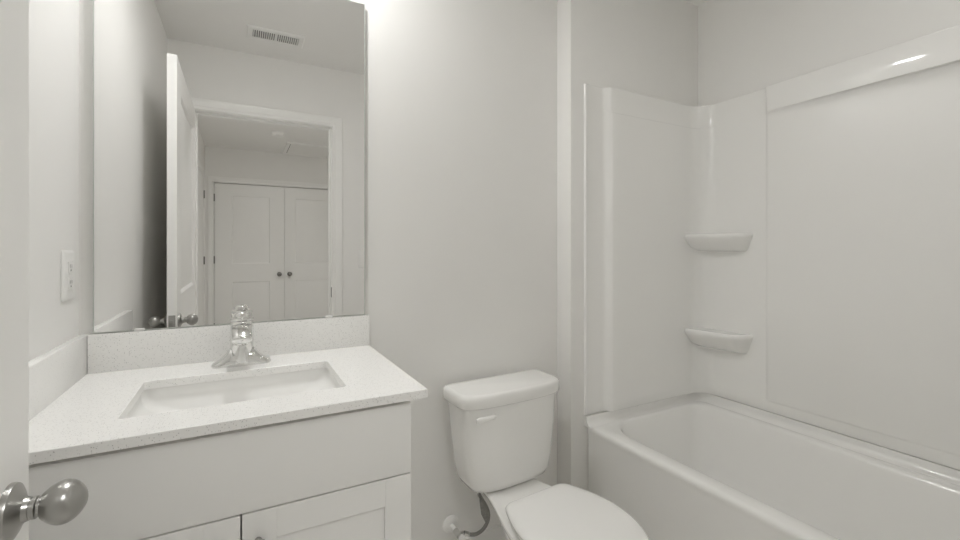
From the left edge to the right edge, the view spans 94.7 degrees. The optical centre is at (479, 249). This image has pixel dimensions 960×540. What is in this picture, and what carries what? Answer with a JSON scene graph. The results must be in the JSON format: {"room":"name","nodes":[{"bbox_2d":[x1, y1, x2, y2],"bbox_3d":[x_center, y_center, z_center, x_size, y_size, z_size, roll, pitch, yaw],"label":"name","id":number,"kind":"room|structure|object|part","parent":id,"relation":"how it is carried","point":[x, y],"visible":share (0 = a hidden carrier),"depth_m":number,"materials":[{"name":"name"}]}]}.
{"room":"bathroom","nodes":[
{"label":"bathroom","id":0,"kind":"room"},
{"bbox_2d":[29,0,78,360],"bbox_3d":[-0.731,-0.021,0.439,0.100,2.452,1.854,0,0,-28],"label":"wall","id":1,"kind":"structure","parent":0,"point":[53,24],"depth_m":1.01,"materials":[{"name":"paint"}]},
{"bbox_2d":[61,250,74,301],"bbox_3d":[-1.028,0.065,1.106,0.009,0.124,0.082,0,0,-28],"label":"wall outlet","id":2,"kind":"object","parent":1,"relation":"attached to","point":[67,257],"visible":1,"depth_m":1.09,"materials":[{"name":"white plastic"}]},
{"bbox_2d":[68,261,72,272],"bbox_3d":[-1.026,0.045,1.107,0.003,0.029,0.033,0,0,-28],"label":"receptacle","id":3,"kind":"object","parent":2,"relation":"attached to","point":[70,263],"depth_m":1.10,"materials":[{"name":"white plastic"}]},
{"bbox_2d":[68,277,72,288],"bbox_3d":[-1.026,0.085,1.107,0.003,0.029,0.033,0,0,-28],"label":"receptacle","id":4,"kind":"object","parent":2,"relation":"attached to","point":[70,279],"depth_m":1.10,"materials":[{"name":"white plastic"}]},
{"bbox_2d":[79,0,556,539],"bbox_3d":[0.018,-0.021,1.839,2.547,2.452,0.100,0,0,-28],"label":"wall","id":5,"kind":"structure","parent":0,"point":[461,95],"depth_m":1.71,"materials":[{"name":"paint"}]},
{"bbox_2d":[87,315,368,373],"bbox_3d":[-0.722,0.282,1.371,0.755,0.104,0.020,0,0,-28],"label":"backsplash","id":6,"kind":"structure","parent":5,"relation":"attached to","point":[127,350],"depth_m":1.31,"materials":[{"name":"stone"}]},
{"bbox_2d":[93,0,364,332],"bbox_3d":[-0.725,-0.314,1.372,0.733,1.084,0.016,0,0,-28],"label":"wall mirror","id":7,"kind":"object","parent":5,"relation":"attached to","point":[229,135],"visible":0.98,"depth_m":1.34,"materials":[{"name":"silver mirror"}]},
{"bbox_2d":[443,515,464,539],"bbox_3d":[-0.088,1.062,1.664,0.068,0.068,0.106,0,0,-28],"label":"shutoff valve","id":8,"kind":"object","parent":5,"relation":"attached to","point":[450,524],"visible":1,"depth_m":1.69,"materials":[{"name":"white plastic"}]},
{"bbox_3d":[-0.069,1.064,1.627,0.024,0.034,0.022,0,0,-28],"label":"handle","id":9,"kind":"part","parent":8,"relation":"part of","materials":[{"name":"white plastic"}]},
{"bbox_2d":[464,492,489,536],"bbox_3d":[-0.008,0.978,1.672,0.111,0.220,0.043,0,0,-21],"label":"supply hose","id":10,"kind":"object","parent":8,"relation":"attached to","point":[485,512],"visible":0.86,"depth_m":1.68,"materials":[{"name":"silver metal"}]},
{"bbox_2d":[465,525,505,539],"bbox_3d":[-0.033,1.169,1.747,0.856,0.072,0.013,0,0,-28],"label":"baseboard","id":11,"kind":"structure","parent":5,"relation":"attached to","point":[495,533],"depth_m":1.78,"materials":[{"name":"paint"}]},
{"bbox_2d":[557,0,697,490],"bbox_3d":[0.730,-0.021,2.113,0.834,2.452,0.094,0,0,-28],"label":"wall","id":12,"kind":"structure","parent":0,"point":[643,47],"depth_m":1.94,"materials":[{"name":"paint"}]},
{"bbox_2d":[683,0,708,5],"bbox_3d":[0.390,-1.272,1.043,2.647,0.050,1.854,0,0,-28],"label":"ceiling","id":13,"kind":"structure","parent":0,"point":[694,2],"depth_m":2.23,"materials":[{"name":"paint"}]},
{"bbox_2d":[698,0,959,105],"bbox_3d":[1.535,-0.021,1.603,0.100,2.452,1.755,0,0,-28],"label":"wall","id":14,"kind":"structure","parent":0,"point":[745,46],"depth_m":1.88,"materials":[{"name":"paint"}]},
{"bbox_2d":[584,24,959,469],"bbox_3d":[1.144,0.000,1.415,0.762,1.427,1.526,0,0,-28],"label":"tub surround","id":15,"kind":"object","parent":14,"relation":"attached to","point":[790,248],"visible":1,"depth_m":1.85,"materials":[{"name":"plastic"}]},
{"bbox_2d":[685,328,752,353],"bbox_3d":[1.119,0.434,2.089,0.135,0.095,0.266,0,0,-28],"label":"corner shelf","id":16,"kind":"object","parent":15,"relation":"attached to","point":[720,340],"depth_m":2.07,"materials":[{"name":"plastic"}]},
{"bbox_2d":[685,233,752,250],"bbox_3d":[1.119,-0.033,2.089,0.135,0.085,0.266,0,0,-28],"label":"corner shelf","id":17,"kind":"object","parent":15,"relation":"attached to","point":[693,241],"depth_m":2.06,"materials":[{"name":"plastic"}]},
{"bbox_3d":[0.390,1.230,1.043,2.647,0.050,1.855,0,0,-28],"label":"floor","id":18,"kind":"structure","parent":0,"visible":0},
{"bbox_2d":[29,401,410,539],"bbox_3d":[-0.607,0.780,1.113,0.726,0.850,0.576,0,0,-28],"label":"vanity cabinet","id":19,"kind":"object","parent":18,"relation":"on","point":[346,475],"visible":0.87,"depth_m":0.90,"materials":[{"name":"paint"}]},
{"bbox_3d":[-0.651,0.815,0.818,0.365,0.557,0.037,0,0,-28],"label":"door","id":20,"kind":"part","parent":19,"relation":"part of","materials":[{"name":"paint"}]},
{"bbox_2d":[29,315,426,464],"bbox_3d":[-0.601,0.292,1.125,0.776,0.125,0.568,0,0,-28],"label":"countertop","id":21,"kind":"structure","parent":19,"relation":"on","point":[82,390],"depth_m":1.09,"materials":[{"name":"stone"}]},
{"bbox_2d":[125,368,340,417],"bbox_3d":[-0.586,0.430,1.098,0.497,0.149,0.338,0,0,-28],"label":"sink basin","id":22,"kind":"object","parent":21,"relation":"in","point":[205,394],"visible":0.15,"depth_m":1.21,"materials":[{"name":"white ceramic"}]},
{"bbox_2d":[211,311,270,368],"bbox_3d":[-0.675,0.257,1.254,0.155,0.154,0.154,0,0,-28],"label":"faucet","id":23,"kind":"object","parent":21,"relation":"on","point":[242,351],"visible":1,"depth_m":1.26,"materials":[{"name":"silver metal"}]},
{"bbox_3d":[-0.693,0.309,1.287,0.155,0.050,0.056,0,0,-28],"label":"plate","id":24,"kind":"part","parent":23,"relation":"part of","materials":[{"name":"silver metal"}]},
{"bbox_3d":[-0.665,0.234,1.235,0.058,0.048,0.111,0,0,-28],"label":"spout","id":25,"kind":"part","parent":23,"relation":"part of","materials":[{"name":"silver metal"}]},
{"bbox_3d":[-0.693,0.193,1.287,0.062,0.026,0.062,0,0,-28],"label":"handle","id":26,"kind":"part","parent":23,"relation":"part of","materials":[{"name":"silver metal"}]},
{"bbox_3d":[-0.331,0.815,0.990,0.356,0.557,0.037,0,0,-28],"label":"door","id":27,"kind":"part","parent":19,"relation":"part of","materials":[{"name":"paint"}]},
{"bbox_2d":[443,369,648,539],"bbox_3d":[0.236,0.855,1.453,0.449,0.700,0.732,0,0,-31],"label":"toilet","id":28,"kind":"object","parent":18,"relation":"on","point":[501,426],"visible":1,"depth_m":1.55,"materials":[{"name":"ceramic"}]},
{"bbox_3d":[0.025,0.588,1.534,0.084,0.023,0.026,0,0,-31],"label":"flush lever","id":29,"kind":"part","parent":28,"relation":"part of","materials":[{"name":"plastic"}]},
{"bbox_3d":[0.097,0.529,1.681,0.449,0.049,0.197,0,0,-31],"label":"tank lid","id":30,"kind":"part","parent":28,"relation":"part of","materials":[{"name":"white ceramic"}]},
{"bbox_3d":[0.098,0.711,1.681,0.420,0.314,0.172,0,0,-31],"label":"tank","id":31,"kind":"part","parent":28,"relation":"part of","materials":[{"name":"white ceramic"}]},
{"bbox_3d":[0.231,1.037,1.434,0.342,0.337,0.690,0,0,-31],"label":"bowl","id":32,"kind":"part","parent":28,"relation":"part of","materials":[{"name":"white ceramic"}]},
{"bbox_3d":[0.299,0.826,1.318,0.356,0.024,0.424,0,0,-33],"label":"seat lid","id":33,"kind":"part","parent":28,"relation":"part of","materials":[{"name":"plastic"}]},
{"bbox_2d":[584,393,959,539],"bbox_3d":[1.149,0.962,1.411,0.758,0.486,1.538,0,0,-28],"label":"bathtub","id":34,"kind":"object","parent":18,"relation":"on","point":[691,466],"visible":0.93,"depth_m":1.68,"materials":[{"name":"plastic"}]},
{"bbox_3d":[0.803,-0.021,0.277,2.447,2.452,0.116,0,0,-28],"label":"wall","id":35,"kind":"structure","parent":0,"visible":0},
{"bbox_2d":[0,0,88,539],"bbox_3d":[-0.402,0.177,0.189,0.184,2.035,0.888,0,0,-28],"label":"door","id":36,"kind":"structure","parent":35,"relation":"in","point":[64,500],"depth_m":0.54,"materials":[{"name":"paint"}]},
{"bbox_3d":[-0.526,0.315,0.549,0.062,0.052,0.052,0,0,-28],"label":"knob","id":37,"kind":"part","parent":36,"relation":"part of","materials":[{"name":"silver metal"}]}
]}

